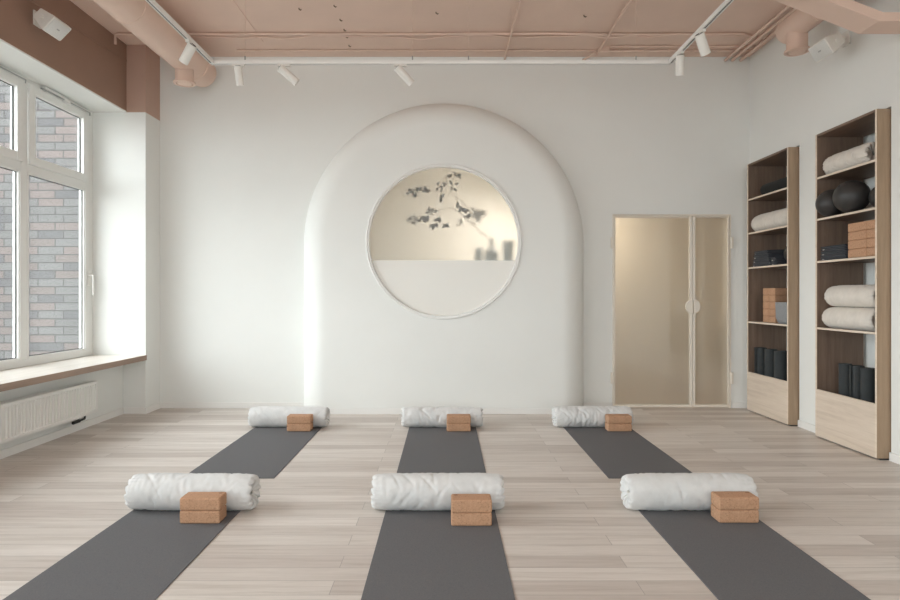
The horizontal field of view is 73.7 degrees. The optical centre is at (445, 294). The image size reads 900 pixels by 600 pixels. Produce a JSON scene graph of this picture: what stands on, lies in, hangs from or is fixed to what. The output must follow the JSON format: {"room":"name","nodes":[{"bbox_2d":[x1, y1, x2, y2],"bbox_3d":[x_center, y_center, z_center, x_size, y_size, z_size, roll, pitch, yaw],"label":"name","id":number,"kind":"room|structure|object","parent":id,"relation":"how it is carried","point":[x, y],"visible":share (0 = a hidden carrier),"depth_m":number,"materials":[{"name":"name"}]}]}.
{"room":"exercise studio","nodes":[
{"label":"exercise studio","id":0,"kind":"room"},
{"bbox_2d":[0,0,125,109],"bbox_3d":[-3.699,-2.342,1.738,0.502,0.715,9.475,0,0,0],"label":"wall","id":1,"kind":"structure","parent":0,"point":[76,56],"depth_m":5.54,"materials":[{"name":"brown paint"}]},
{"bbox_2d":[33,8,70,40],"bbox_3d":[-3.323,-2.276,5.020,0.245,0.209,0.256,0,0,0],"label":"wall speaker","id":2,"kind":"object","parent":1,"relation":"attached to","point":[44,20],"visible":1,"depth_m":4.95,"materials":[{"name":"white plastic"}]},
{"bbox_2d":[44,19,69,39],"bbox_3d":[-3.249,-2.221,5.020,0.092,0.096,0.212,0,0,0],"label":"grille","id":3,"kind":"object","parent":2,"relation":"attached to","point":[56,28],"depth_m":5.00,"materials":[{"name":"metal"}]},
{"bbox_2d":[29,0,126,60],"bbox_3d":[-3.440,-2.430,4.230,0.012,0.191,4.460,0,0,0],"label":"cable","id":4,"kind":"object","parent":1,"relation":"attached to","point":[29,0],"visible":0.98,"depth_m":5.59,"materials":[{"name":"brown paint"}]},
{"bbox_2d":[0,39,159,449],"bbox_3d":[-3.596,-0.352,1.900,0.708,3.265,9.800,0,0,0],"label":"wall","id":5,"kind":"structure","parent":0,"point":[126,145],"depth_m":6.47,"materials":[{"name":"paint"}]},
{"bbox_2d":[0,64,93,370],"bbox_3d":[-3.816,-0.663,4.450,0.138,2.626,4.050,0,0,0],"label":"window","id":6,"kind":"structure","parent":5,"relation":"in","point":[21,159],"depth_m":5.50,"materials":[{"name":"glass"},{"name":"white plastic"}]},
{"bbox_2d":[0,381,97,443],"bbox_3d":[-3.427,1.010,5.180,0.114,0.360,1.260,0,0,0],"label":"radiator","id":7,"kind":"object","parent":5,"relation":"attached to","point":[23,416],"visible":1,"depth_m":5.07,"materials":[{"name":"white metal"}]},
{"bbox_2d":[0,381,94,404],"bbox_3d":[-3.414,0.834,5.180,0.081,0.008,1.260,0,0,0],"label":"grille","id":8,"kind":"object","parent":7,"relation":"attached to","point":[49,393],"depth_m":5.11,"materials":[{"name":"white metal"}]},
{"bbox_2d":[0,355,146,391],"bbox_3d":[-3.529,0.675,1.738,0.602,0.055,9.475,0,0,0],"label":"sill","id":9,"kind":"structure","parent":5,"relation":"attached to","point":[14,378],"depth_m":5.29,"materials":[{"name":"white wood"}]},
{"bbox_2d":[0,402,160,458],"bbox_3d":[-3.357,1.248,1.893,0.257,0.065,9.786,0,0,0],"label":"baseboard","id":10,"kind":"structure","parent":5,"relation":"attached to","point":[40,440],"depth_m":5.57,"materials":[{"name":"white wood"}]},
{"bbox_2d":[126,45,159,120],"bbox_3d":[-3.596,-2.336,6.638,0.708,0.728,0.325,0,0,0],"label":"wall pillar","id":11,"kind":"structure","parent":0,"point":[142,63],"depth_m":6.47,"materials":[{"name":"pink paint"}]},
{"bbox_2d":[70,0,792,56],"bbox_3d":[0.000,-2.775,1.925,7.900,0.150,10.050,0,0,0],"label":"ceiling","id":12,"kind":"structure","parent":0,"point":[194,16],"depth_m":5.92,"materials":[{"name":"pink paint"}]},
{"bbox_2d":[93,0,215,86],"bbox_3d":[-2.680,-2.430,1.815,0.326,0.539,9.610,0,0,0],"label":"air duct","id":13,"kind":"object","parent":12,"relation":"hanging from","point":[137,16],"visible":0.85,"depth_m":5.46,"materials":[{"name":"metal"}]},
{"bbox_2d":[173,69,195,86],"bbox_3d":[-2.680,-2.291,6.150,0.216,0.259,0.216,0,0,0],"label":"outlet","id":14,"kind":"object","parent":13,"relation":"attached to","point":[183,77],"depth_m":6.09,"materials":[{"name":"pink paint"}]},
{"bbox_2d":[237,49,596,51],"bbox_3d":[-0.320,-2.686,6.600,3.960,0.023,0.036,0,0,0],"label":"conduit","id":15,"kind":"object","parent":12,"relation":"attached to","point":[243,50],"visible":0.99,"depth_m":6.59,"materials":[{"name":"metal"}]},
{"bbox_2d":[114,32,760,44],"bbox_3d":[-0.053,-2.638,6.229,6.718,0.118,0.166,0,0,0],"label":"cable","id":16,"kind":"object","parent":12,"relation":"attached to","point":[258,33],"visible":0.91,"depth_m":6.16,"materials":[{"name":"pink paint"}]},
{"bbox_2d":[145,0,733,64],"bbox_3d":[-0.045,-2.378,1.433,4.109,0.645,7.867,0,0,0],"label":"track","id":17,"kind":"object","parent":12,"relation":"hanging from","point":[152,3],"visible":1,"depth_m":5.33,"materials":[{"name":"white metal"}]},
{"bbox_2d":[179,39,196,64],"bbox_3d":[-2.102,-1.970,4.894,0.160,0.182,0.105,0,0,36],"label":"track spotlight","id":18,"kind":"object","parent":17,"relation":"attached to","point":[190,48],"visible":1,"depth_m":4.86,"materials":[{"name":"white plastic"}]},
{"bbox_2d":[232,64,244,85],"bbox_3d":[-1.844,-1.966,5.359,0.106,0.190,0.109,0,0,35],"label":"track spotlight","id":19,"kind":"object","parent":17,"relation":"attached to","point":[237,67],"visible":1,"depth_m":5.34,"materials":[{"name":"white plastic"}]},
{"bbox_2d":[277,64,299,85],"bbox_3d":[-1.407,-1.969,5.363,0.193,0.184,0.072,0,0,-18],"label":"track spotlight","id":20,"kind":"object","parent":17,"relation":"attached to","point":[282,69],"visible":1,"depth_m":5.33,"materials":[{"name":"white plastic"}]},
{"bbox_2d":[394,64,413,85],"bbox_3d":[-0.371,-1.966,5.363,0.186,0.192,0.072,0,0,-20],"label":"track spotlight","id":21,"kind":"object","parent":17,"relation":"attached to","point":[399,69],"visible":1,"depth_m":5.33,"materials":[{"name":"white plastic"}]},
{"bbox_2d":[675,50,684,75],"bbox_3d":[1.996,-1.966,5.119,0.075,0.191,0.130,0,0,22],"label":"track spotlight","id":22,"kind":"object","parent":17,"relation":"attached to","point":[680,58],"visible":1,"depth_m":5.09,"materials":[{"name":"white plastic"}]},
{"bbox_2d":[694,28,710,56],"bbox_3d":[2.009,-1.968,4.705,0.153,0.186,0.098,0,0,-45],"label":"track spotlight","id":23,"kind":"object","parent":17,"relation":"attached to","point":[700,38],"visible":1,"depth_m":4.67,"materials":[{"name":"white plastic"}]},
{"bbox_2d":[138,35,740,39],"bbox_3d":[-0.076,-2.675,6.227,6.252,0.044,0.075,0,0,0],"label":"cable","id":24,"kind":"object","parent":12,"relation":"attached to","point":[195,36],"visible":0.86,"depth_m":6.22,"materials":[{"name":"pink paint"}]},
{"bbox_2d":[504,0,520,59],"bbox_3d":[0.665,-2.663,1.895,0.022,0.021,9.790,0,0,0],"label":"conduit","id":25,"kind":"object","parent":12,"relation":"attached to","point":[519,1],"visible":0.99,"depth_m":5.98,"materials":[{"name":"metal"}]},
{"bbox_2d":[597,47,608,55],"bbox_3d":[1.720,-2.669,6.570,0.110,0.060,0.110,0,0,0],"label":"junction box","id":26,"kind":"object","parent":12,"relation":"attached to","point":[604,51],"visible":1,"depth_m":6.53,"materials":[{"name":"pink paint"}]},
{"bbox_2d":[598,0,631,50],"bbox_3d":[1.668,-2.663,1.765,0.026,0.025,9.530,0,0,0],"label":"conduit","id":27,"kind":"object","parent":12,"relation":"attached to","point":[629,1],"visible":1,"depth_m":5.87,"materials":[{"name":"metal"}]},
{"bbox_2d":[609,49,755,52],"bbox_3d":[2.590,-2.683,6.600,1.620,0.031,0.044,0,0,0],"label":"conduit","id":28,"kind":"object","parent":12,"relation":"attached to","point":[619,50],"visible":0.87,"depth_m":6.59,"materials":[{"name":"metal"}]},
{"bbox_2d":[610,45,754,47],"bbox_3d":[2.590,-2.688,6.490,1.620,0.021,0.034,0,0,0],"label":"conduit","id":29,"kind":"object","parent":12,"relation":"attached to","point":[625,46],"visible":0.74,"depth_m":6.48,"materials":[{"name":"metal"}]},
{"bbox_2d":[724,6,790,61],"bbox_3d":[3.155,-2.653,1.890,0.032,0.030,9.780,0,0,0],"label":"conduit","id":30,"kind":"object","parent":12,"relation":"attached to","point":[786,8],"visible":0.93,"depth_m":6.03,"materials":[{"name":"metal"}]},
{"bbox_2d":[739,30,775,61],"bbox_3d":[3.330,-2.653,1.890,0.036,0.034,9.780,0,0,0],"label":"conduit","id":31,"kind":"object","parent":12,"relation":"attached to","point":[771,35],"visible":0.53,"depth_m":6.38,"materials":[{"name":"metal"}]},
{"bbox_2d":[731,8,795,61],"bbox_3d":[3.235,-2.653,1.890,0.032,0.030,9.780,0,0,0],"label":"conduit","id":32,"kind":"object","parent":12,"relation":"attached to","point":[793,9],"visible":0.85,"depth_m":6.10,"materials":[{"name":"metal"}]},
{"bbox_2d":[775,9,823,56],"bbox_3d":[3.130,-2.432,1.265,0.232,0.537,8.510,0,0,0],"label":"air duct","id":33,"kind":"object","parent":12,"relation":"hanging from","point":[793,31],"visible":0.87,"depth_m":5.27,"materials":[{"name":"metal"}]},
{"bbox_2d":[784,32,809,56],"bbox_3d":[3.130,-2.276,5.350,0.208,0.227,0.208,0,0,0],"label":"outlet","id":34,"kind":"object","parent":33,"relation":"attached to","point":[796,42],"depth_m":5.30,"materials":[{"name":"pink paint"}]},
{"bbox_2d":[774,0,899,33],"bbox_3d":[2.249,-2.309,4.305,2.382,0.782,0.210,0,0,0],"label":"steel beam","id":35,"kind":"structure","parent":12,"relation":"attached to","point":[851,15],"depth_m":4.28,"materials":[{"name":"metal"}]},
{"bbox_2d":[304,103,582,407],"bbox_3d":[-0.025,-0.430,6.705,3.128,3.420,0.490,0,0,0],"label":"wall","id":36,"kind":"structure","parent":0,"point":[524,349],"depth_m":6.46,"materials":[{"name":"paint"}]},
{"bbox_2d":[329,408,551,413],"bbox_3d":[-0.025,1.251,6.455,2.552,0.058,0.014,0,0,0],"label":"baseboard","id":37,"kind":"structure","parent":36,"relation":"attached to","point":[332,410],"depth_m":6.45,"materials":[{"name":"white wood"}]},
{"bbox_2d":[366,163,521,318],"bbox_3d":[-0.025,-0.576,6.469,1.676,1.676,0.050,0,0,0],"label":"window","id":38,"kind":"structure","parent":36,"relation":"in","point":[444,241],"depth_m":6.49,"materials":[{"name":"beige glass"}]},
{"bbox_2d":[0,407,899,599],"bbox_3d":[0.000,1.340,1.925,7.900,0.120,10.050,0,0,0],"label":"floor","id":39,"kind":"structure","parent":0,"point":[567,532],"depth_m":3.70,"materials":[{"name":"brown wood"}]},
{"bbox_2d":[3,509,240,599],"bbox_3d":[-1.538,1.278,2.835,0.639,0.005,1.810,0,0,0],"label":"yoga mat","id":40,"kind":"object","parent":39,"relation":"on","point":[138,556],"visible":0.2,"depth_m":2.87,"materials":[{"name":"rubber"}]},
{"bbox_2d":[124,473,260,510],"bbox_3d":[-1.508,1.172,3.590,0.753,0.207,0.221,0,0,1],"label":"bolster","id":41,"kind":"object","parent":40,"relation":"on","point":[150,491],"visible":0.89,"depth_m":3.51,"materials":[{"name":"fabric"}]},
{"bbox_2d":[180,505,226,522],"bbox_3d":[-1.373,1.239,3.397,0.225,0.072,0.115,0,0,0],"label":"block","id":42,"kind":"object","parent":40,"relation":"on","point":[218,516],"visible":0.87,"depth_m":3.34,"materials":[{"name":"wood"}]},
{"bbox_2d":[180,492,226,510],"bbox_3d":[-1.372,1.166,3.397,0.225,0.073,0.115,0,0,0],"label":"block","id":43,"kind":"object","parent":42,"relation":"on","point":[191,501],"visible":1,"depth_m":3.34,"materials":[{"name":"wood"}]},
{"bbox_2d":[190,427,321,478],"bbox_3d":[-1.520,1.278,5.082,0.644,0.005,1.797,0,0,0],"label":"yoga mat","id":44,"kind":"object","parent":39,"relation":"on","point":[263,452],"visible":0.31,"depth_m":4.83,"materials":[{"name":"rubber"}]},
{"bbox_2d":[248,406,329,426],"bbox_3d":[-1.520,1.178,5.825,0.763,0.195,0.209,0,0,0],"label":"bolster","id":45,"kind":"object","parent":44,"relation":"on","point":[259,416],"visible":0.89,"depth_m":5.75,"materials":[{"name":"fabric"}]},
{"bbox_2d":[287,422,312,430],"bbox_3d":[-1.376,1.239,5.657,0.225,0.072,0.115,0,0,0],"label":"block","id":46,"kind":"object","parent":44,"relation":"on","point":[290,427],"visible":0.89,"depth_m":5.60,"materials":[{"name":"wood"}]},
{"bbox_2d":[287,414,312,423],"bbox_3d":[-1.375,1.167,5.657,0.225,0.072,0.115,0,0,0],"label":"block","id":47,"kind":"object","parent":46,"relation":"on","point":[291,418],"visible":1,"depth_m":5.60,"materials":[{"name":"wood"}]},
{"bbox_2d":[361,510,514,599],"bbox_3d":[-0.034,1.278,2.835,0.647,0.005,1.810,0,0,0],"label":"yoga mat","id":48,"kind":"object","parent":39,"relation":"on","point":[418,554],"visible":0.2,"depth_m":2.88,"materials":[{"name":"rubber"}]},
{"bbox_2d":[371,473,504,510],"bbox_3d":[-0.048,1.172,3.590,0.788,0.207,0.222,0,0,0],"label":"bolster","id":49,"kind":"object","parent":48,"relation":"on","point":[390,491],"visible":0.91,"depth_m":3.50,"materials":[{"name":"fabric"}]},
{"bbox_2d":[451,512,491,525],"bbox_3d":[0.141,1.239,3.364,0.225,0.072,0.115,0,0,0],"label":"block","id":50,"kind":"object","parent":48,"relation":"on","point":[457,519],"visible":0.71,"depth_m":3.31,"materials":[{"name":"wood"}]},
{"bbox_2d":[451,494,491,512],"bbox_3d":[0.141,1.166,3.362,0.225,0.073,0.115,0,0,0],"label":"block","id":51,"kind":"object","parent":50,"relation":"on","point":[460,503],"visible":1,"depth_m":3.31,"materials":[{"name":"wood"}]},
{"bbox_2d":[397,427,485,472],"bbox_3d":[-0.034,1.278,5.082,0.643,0.005,1.797,0,0,0],"label":"yoga mat","id":52,"kind":"object","parent":39,"relation":"on","point":[426,449],"visible":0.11,"depth_m":4.86,"materials":[{"name":"rubber"}]},
{"bbox_2d":[401,406,482,426],"bbox_3d":[-0.036,1.179,5.825,0.787,0.194,0.207,0,0,0],"label":"bolster","id":53,"kind":"object","parent":52,"relation":"on","point":[416,416],"visible":0.85,"depth_m":5.74,"materials":[{"name":"fabric"}]},
{"bbox_2d":[447,424,470,430],"bbox_3d":[0.118,1.239,5.657,0.225,0.072,0.115,0,0,0],"label":"block","id":54,"kind":"object","parent":52,"relation":"on","point":[450,427],"visible":0.78,"depth_m":5.60,"materials":[{"name":"wood"}]},
{"bbox_2d":[447,414,470,423],"bbox_3d":[0.119,1.167,5.657,0.225,0.072,0.115,0,0,0],"label":"block","id":55,"kind":"object","parent":54,"relation":"on","point":[451,418],"visible":1,"depth_m":5.60,"materials":[{"name":"wood"}]},
{"bbox_2d":[563,427,691,478],"bbox_3d":[1.452,1.278,5.082,0.636,0.005,1.797,0,0,0],"label":"yoga mat","id":56,"kind":"object","parent":39,"relation":"on","point":[617,454],"visible":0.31,"depth_m":4.83,"materials":[{"name":"rubber"}]},
{"bbox_2d":[551,406,633,426],"bbox_3d":[1.418,1.176,5.824,0.763,0.199,0.216,0,0,-1],"label":"bolster","id":57,"kind":"object","parent":56,"relation":"on","point":[563,416],"visible":0.74,"depth_m":5.74,"materials":[{"name":"fabric"}]},
{"bbox_2d":[605,422,631,430],"bbox_3d":[1.624,1.239,5.657,0.225,0.072,0.115,0,0,0],"label":"block","id":58,"kind":"object","parent":56,"relation":"on","point":[609,427],"visible":0.88,"depth_m":5.60,"materials":[{"name":"wood"}]},
{"bbox_2d":[605,414,631,423],"bbox_3d":[1.625,1.167,5.657,0.225,0.072,0.115,0,0,0],"label":"block","id":59,"kind":"object","parent":58,"relation":"on","point":[609,418],"visible":1,"depth_m":5.60,"materials":[{"name":"wood"}]},
{"bbox_2d":[639,510,870,599],"bbox_3d":[1.461,1.278,2.835,0.636,0.005,1.810,0,0,0],"label":"yoga mat","id":60,"kind":"object","parent":39,"relation":"on","point":[734,561],"visible":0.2,"depth_m":2.88,"materials":[{"name":"rubber"}]},
{"bbox_2d":[620,473,757,510],"bbox_3d":[1.445,1.172,3.589,0.763,0.207,0.219,0,0,-1],"label":"bolster","id":61,"kind":"object","parent":60,"relation":"on","point":[641,491],"visible":0.85,"depth_m":3.50,"materials":[{"name":"fabric"}]},
{"bbox_2d":[711,504,758,522],"bbox_3d":[1.638,1.239,3.408,0.225,0.072,0.115,0,0,0],"label":"block","id":62,"kind":"object","parent":60,"relation":"on","point":[722,516],"visible":0.83,"depth_m":3.35,"materials":[{"name":"wood"}]},
{"bbox_2d":[711,491,758,509],"bbox_3d":[1.639,1.166,3.406,0.225,0.073,0.115,0,0,0],"label":"block","id":63,"kind":"object","parent":62,"relation":"on","point":[723,500],"visible":1,"depth_m":3.35,"materials":[{"name":"wood"}]},
{"bbox_2d":[747,147,798,425],"bbox_3d":[3.549,-0.082,6.254,0.422,2.724,0.798,0,0,0],"label":"shelf unit","id":64,"kind":"object","parent":39,"relation":"on","point":[776,399],"visible":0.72,"depth_m":6.47,"materials":[{"name":"brown wood"}]},
{"bbox_2d":[754,347,766,374],"bbox_3d":[3.438,0.887,6.555,0.122,0.625,0.119,0,0,-27],"label":"rolled mat","id":65,"kind":"object","parent":64,"relation":"on","point":[758,351],"visible":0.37,"depth_m":6.52,"materials":[{"name":"rubber"}]},
{"bbox_2d":[752,262,770,266],"bbox_3d":[3.459,-0.327,6.403,0.210,0.042,0.361,0,0,0],"label":"folded blanket","id":66,"kind":"object","parent":64,"relation":"on","point":[763,263],"visible":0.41,"depth_m":6.38,"materials":[{"name":"fabric"}]},
{"bbox_2d":[753,258,773,262],"bbox_3d":[3.459,-0.369,6.403,0.208,0.042,0.341,0,0,1],"label":"folded blanket","id":67,"kind":"object","parent":66,"relation":"on","point":[763,259],"visible":0.58,"depth_m":6.37,"materials":[{"name":"fabric"}]},
{"bbox_2d":[753,254,783,258],"bbox_3d":[3.459,-0.412,6.403,0.210,0.042,0.321,0,0,2],"label":"folded blanket","id":68,"kind":"object","parent":67,"relation":"on","point":[763,255],"visible":0.73,"depth_m":6.27,"materials":[{"name":"fabric"}]},
{"bbox_2d":[754,249,783,254],"bbox_3d":[3.459,-0.454,6.403,0.211,0.042,0.301,0,0,3],"label":"folded blanket","id":69,"kind":"object","parent":68,"relation":"on","point":[778,251],"visible":0.84,"depth_m":6.26,"materials":[{"name":"fabric"}]},
{"bbox_2d":[751,208,786,230],"bbox_3d":[3.446,-0.783,6.268,0.206,0.195,0.688,0,0,0],"label":"bolster","id":70,"kind":"object","parent":64,"relation":"on","point":[777,218],"visible":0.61,"depth_m":6.22,"materials":[{"name":"fabric"}]},
{"bbox_2d":[764,349,776,377],"bbox_3d":[3.443,0.887,6.367,0.126,0.625,0.130,0,0,-41],"label":"rolled mat","id":71,"kind":"object","parent":64,"relation":"on","point":[768,353],"visible":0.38,"depth_m":6.32,"materials":[{"name":"rubber"}]},
{"bbox_2d":[760,177,786,194],"bbox_3d":[3.442,-1.127,6.188,0.129,0.129,0.540,0,0,0],"label":"rolled blanket","id":72,"kind":"object","parent":64,"relation":"on","point":[781,183],"visible":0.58,"depth_m":6.19,"materials":[{"name":"black fabric"}]},
{"bbox_2d":[769,316,777,322],"bbox_3d":[3.483,0.253,6.210,0.225,0.072,0.115,0,0,0],"label":"block","id":73,"kind":"object","parent":64,"relation":"on","point":[772,319],"visible":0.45,"depth_m":6.19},
{"bbox_2d":[769,309,775,315],"bbox_3d":[3.483,0.181,6.210,0.225,0.072,0.115,0,0,0],"label":"block","id":74,"kind":"object","parent":73,"relation":"on","point":[772,312],"visible":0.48,"depth_m":6.20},
{"bbox_2d":[769,302,774,308],"bbox_3d":[3.483,0.109,6.210,0.225,0.072,0.115,0,0,0],"label":"block","id":75,"kind":"object","parent":74,"relation":"on","point":[771,304],"visible":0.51,"depth_m":6.21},
{"bbox_2d":[769,295,786,301],"bbox_3d":[3.483,0.037,6.210,0.225,0.072,0.115,0,0,0],"label":"block","id":76,"kind":"object","parent":75,"relation":"on","point":[772,298],"visible":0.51,"depth_m":6.15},
{"bbox_2d":[769,288,786,294],"bbox_3d":[3.483,-0.035,6.210,0.225,0.072,0.115,0,0,0],"label":"block","id":77,"kind":"object","parent":76,"relation":"on","point":[772,291],"visible":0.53,"depth_m":6.15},
{"bbox_2d":[771,261,786,264],"bbox_3d":[3.452,-0.326,6.170,0.180,0.041,0.091,0,0,0],"label":"folded blanket","id":78,"kind":"object","parent":64,"relation":"on","point":[774,262],"visible":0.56,"depth_m":6.12,"materials":[{"name":"fabric"}]},
{"bbox_2d":[771,257,785,260],"bbox_3d":[3.446,-0.369,6.170,0.180,0.042,0.091,0,0,0],"label":"folded blanket","id":79,"kind":"object","parent":78,"relation":"on","point":[772,258],"visible":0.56,"depth_m":6.12,"materials":[{"name":"fabric"}]},
{"bbox_2d":[774,350,786,380],"bbox_3d":[3.445,0.887,6.167,0.134,0.625,0.137,0,0,37],"label":"rolled mat","id":80,"kind":"object","parent":64,"relation":"on","point":[780,357],"visible":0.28,"depth_m":6.11,"materials":[{"name":"rubber"}]},
{"bbox_2d":[775,302,786,323],"bbox_3d":[3.464,0.181,6.020,0.214,0.217,0.234,0,0,0],"label":"bin","id":81,"kind":"object","parent":64,"relation":"on","point":[780,307],"visible":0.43,"depth_m":6.01,"materials":[{"name":"fabric"}]},
{"bbox_2d":[815,109,890,459],"bbox_3d":[3.549,-0.082,5.037,0.422,2.724,0.774,0,0,0],"label":"shelf unit","id":82,"kind":"object","parent":39,"relation":"on","point":[861,426],"visible":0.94,"depth_m":5.09,"materials":[{"name":"brown wood"}]},
{"bbox_2d":[815,189,841,216],"bbox_3d":[3.381,-0.805,5.266,0.240,0.240,0.240,0,0,0],"label":"exercise ball","id":83,"kind":"object","parent":82,"relation":"on","point":[824,205],"visible":0.66,"depth_m":5.21,"materials":[{"name":"rubber"}]},
{"bbox_2d":[820,254,847,260],"bbox_3d":[3.464,-0.327,5.213,0.223,0.042,0.341,0,0,0],"label":"folded blanket","id":84,"kind":"object","parent":82,"relation":"on","point":[843,256],"visible":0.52,"depth_m":5.20,"materials":[{"name":"fabric"}]},
{"bbox_2d":[820,249,848,255],"bbox_3d":[3.464,-0.370,5.213,0.222,0.042,0.331,0,0,-1],"label":"folded blanket","id":85,"kind":"object","parent":84,"relation":"on","point":[842,251],"visible":0.52,"depth_m":5.19,"materials":[{"name":"fabric"}]},
{"bbox_2d":[821,244,847,250],"bbox_3d":[3.465,-0.413,5.213,0.219,0.042,0.321,0,0,-1],"label":"folded blanket","id":86,"kind":"object","parent":85,"relation":"on","point":[841,246],"visible":0.54,"depth_m":5.19,"materials":[{"name":"fabric"}]},
{"bbox_2d":[839,363,851,396],"bbox_3d":[3.483,0.899,5.231,0.101,0.600,0.104,0,0,-10],"label":"rolled mat","id":87,"kind":"object","parent":82,"relation":"on","point":[843,367],"visible":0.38,"depth_m":5.20,"materials":[{"name":"rubber"}]},
{"bbox_2d":[822,307,874,330],"bbox_3d":[3.446,0.196,5.063,0.198,0.187,0.628,0,0,0],"label":"bolster","id":88,"kind":"object","parent":82,"relation":"on","point":[855,318],"visible":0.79,"depth_m":4.99,"materials":[{"name":"fabric"}]},
{"bbox_2d":[824,285,874,307],"bbox_3d":[3.452,0.007,5.043,0.199,0.187,0.619,0,0,0],"label":"bolster","id":89,"kind":"object","parent":88,"relation":"on","point":[840,295],"visible":0.75,"depth_m":4.99,"materials":[{"name":"fabric"}]},
{"bbox_2d":[823,142,874,173],"bbox_3d":[3.448,-1.150,5.090,0.199,0.184,0.568,0,0,0],"label":"bolster","id":90,"kind":"object","parent":82,"relation":"on","point":[863,153],"visible":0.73,"depth_m":5.00,"materials":[{"name":"fabric"}]},
{"bbox_2d":[832,180,870,212],"bbox_3d":[3.386,-0.822,5.008,0.272,0.272,0.272,0,0,0],"label":"exercise ball","id":91,"kind":"object","parent":82,"relation":"on","point":[851,195],"visible":0.92,"depth_m":4.92,"materials":[{"name":"rubber"}]},
{"bbox_2d":[849,365,864,398],"bbox_3d":[3.483,0.899,5.085,0.107,0.600,0.105,0,0,-22],"label":"rolled mat","id":92,"kind":"object","parent":82,"relation":"on","point":[854,370],"visible":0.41,"depth_m":5.06,"materials":[{"name":"rubber"}]},
{"bbox_2d":[848,248,867,257],"bbox_3d":[3.416,-0.342,4.906,0.115,0.072,0.225,0,0,0],"label":"block","id":93,"kind":"object","parent":82,"relation":"on","point":[854,253],"visible":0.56,"depth_m":4.90,"materials":[{"name":"wood"}]},
{"bbox_2d":[848,239,867,249],"bbox_3d":[3.416,-0.414,4.906,0.115,0.072,0.225,0,0,0],"label":"block","id":94,"kind":"object","parent":93,"relation":"on","point":[856,244],"visible":0.59,"depth_m":4.90,"materials":[{"name":"wood"}]},
{"bbox_2d":[848,230,867,240],"bbox_3d":[3.416,-0.486,4.906,0.115,0.072,0.225,0,0,0],"label":"block","id":95,"kind":"object","parent":94,"relation":"on","point":[858,235],"visible":0.64,"depth_m":4.90,"materials":[{"name":"wood"}]},
{"bbox_2d":[848,221,868,231],"bbox_3d":[3.416,-0.558,4.906,0.115,0.072,0.225,0,0,0],"label":"block","id":96,"kind":"object","parent":95,"relation":"on","point":[859,226],"visible":0.6,"depth_m":4.90,"materials":[{"name":"wood"}]},
{"bbox_2d":[860,367,874,402],"bbox_3d":[3.463,0.899,4.926,0.112,0.600,0.115,0,0,-30],"label":"rolled mat","id":97,"kind":"object","parent":82,"relation":"on","point":[867,374],"visible":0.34,"depth_m":4.88,"materials":[{"name":"rubber"}]},
{"bbox_2d":[867,247,874,255],"bbox_3d":[3.470,-0.342,4.735,0.225,0.072,0.115,0,0,0],"label":"block","id":98,"kind":"object","parent":82,"relation":"on","point":[870,251],"visible":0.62,"depth_m":4.74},
{"bbox_2d":[867,238,874,247],"bbox_3d":[3.470,-0.414,4.735,0.225,0.072,0.115,0,0,0],"label":"block","id":99,"kind":"object","parent":98,"relation":"on","point":[871,241],"visible":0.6,"depth_m":4.74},
{"bbox_2d":[867,229,874,238],"bbox_3d":[3.470,-0.486,4.735,0.225,0.072,0.115,0,0,0],"label":"block","id":100,"kind":"object","parent":99,"relation":"on","point":[871,232],"visible":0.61,"depth_m":4.74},
{"bbox_2d":[867,219,874,228],"bbox_3d":[3.470,-0.558,4.735,0.225,0.072,0.115,0,0,0],"label":"block","id":101,"kind":"object","parent":100,"relation":"on","point":[870,223],"visible":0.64,"depth_m":4.74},
{"bbox_2d":[868,187,874,206],"bbox_3d":[3.490,-0.785,4.783,0.200,0.200,0.200,0,0,0],"label":"exercise ball","id":102,"kind":"object","parent":82,"relation":"on","point":[871,197],"visible":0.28,"depth_m":4.78,"materials":[{"name":"rubber"}]},
{"bbox_2d":[160,57,749,407],"bbox_3d":[0.000,-0.710,6.875,7.900,3.980,0.150,0,0,0],"label":"wall","id":103,"kind":"structure","parent":0,"point":[242,166],"depth_m":6.80,"materials":[{"name":"paint"}]},
{"bbox_2d":[161,402,611,407],"bbox_3d":[-0.683,1.248,6.793,5.117,0.065,0.014,0,0,0],"label":"baseboard","id":104,"kind":"structure","parent":103,"relation":"attached to","point":[163,404],"depth_m":6.79,"materials":[{"name":"white wood"}]},
{"bbox_2d":[611,214,732,407],"bbox_3d":[2.555,0.183,6.824,1.385,2.194,0.113,0,0,0],"label":"door","id":105,"kind":"structure","parent":103,"relation":"in","point":[671,273],"depth_m":6.81,"materials":[{"name":"glass"}]},
{"bbox_2d":[750,0,899,454],"bbox_3d":[3.695,-0.710,1.900,0.510,3.980,9.800,0,0,0],"label":"wall","id":106,"kind":"structure","parent":0,"point":[795,99],"depth_m":5.62,"materials":[{"name":"paint"}]},
{"bbox_2d":[732,402,899,464],"bbox_3d":[3.338,1.248,1.900,0.204,0.065,9.800,0,0,0],"label":"baseboard","id":107,"kind":"structure","parent":106,"relation":"attached to","point":[893,457],"depth_m":5.68,"materials":[{"name":"white wood"}]},
{"bbox_2d":[808,30,849,62],"bbox_3d":[3.269,-2.123,5.046,0.338,0.275,0.288,0,0,0],"label":"wall speaker","id":108,"kind":"object","parent":106,"relation":"attached to","point":[830,44],"visible":0.99,"depth_m":4.97,"materials":[{"name":"white plastic"}]},
{"bbox_2d":[809,40,831,61],"bbox_3d":[3.136,-2.046,5.030,0.072,0.111,0.212,0,0,0],"label":"grille","id":109,"kind":"object","parent":108,"relation":"attached to","point":[822,49],"depth_m":5.01,"materials":[{"name":"metal"}]},
{"label":"outside","id":110,"kind":"structure","parent":0,"visible":0},
{"bbox_3d":[-16.980,1.955,-7.000,26.040,0.150,30.000,0,0,0],"label":"ground","id":111,"kind":"structure","parent":110,"visible":0},
{"bbox_2d":[0,81,78,359],"bbox_3d":[-9.985,-2.920,8.200,12.030,9.600,0.400,0,0,0],"label":"brick wall","id":112,"kind":"structure","parent":111,"relation":"on","point":[53,207],"depth_m":8.00,"materials":[{"name":"brick"}]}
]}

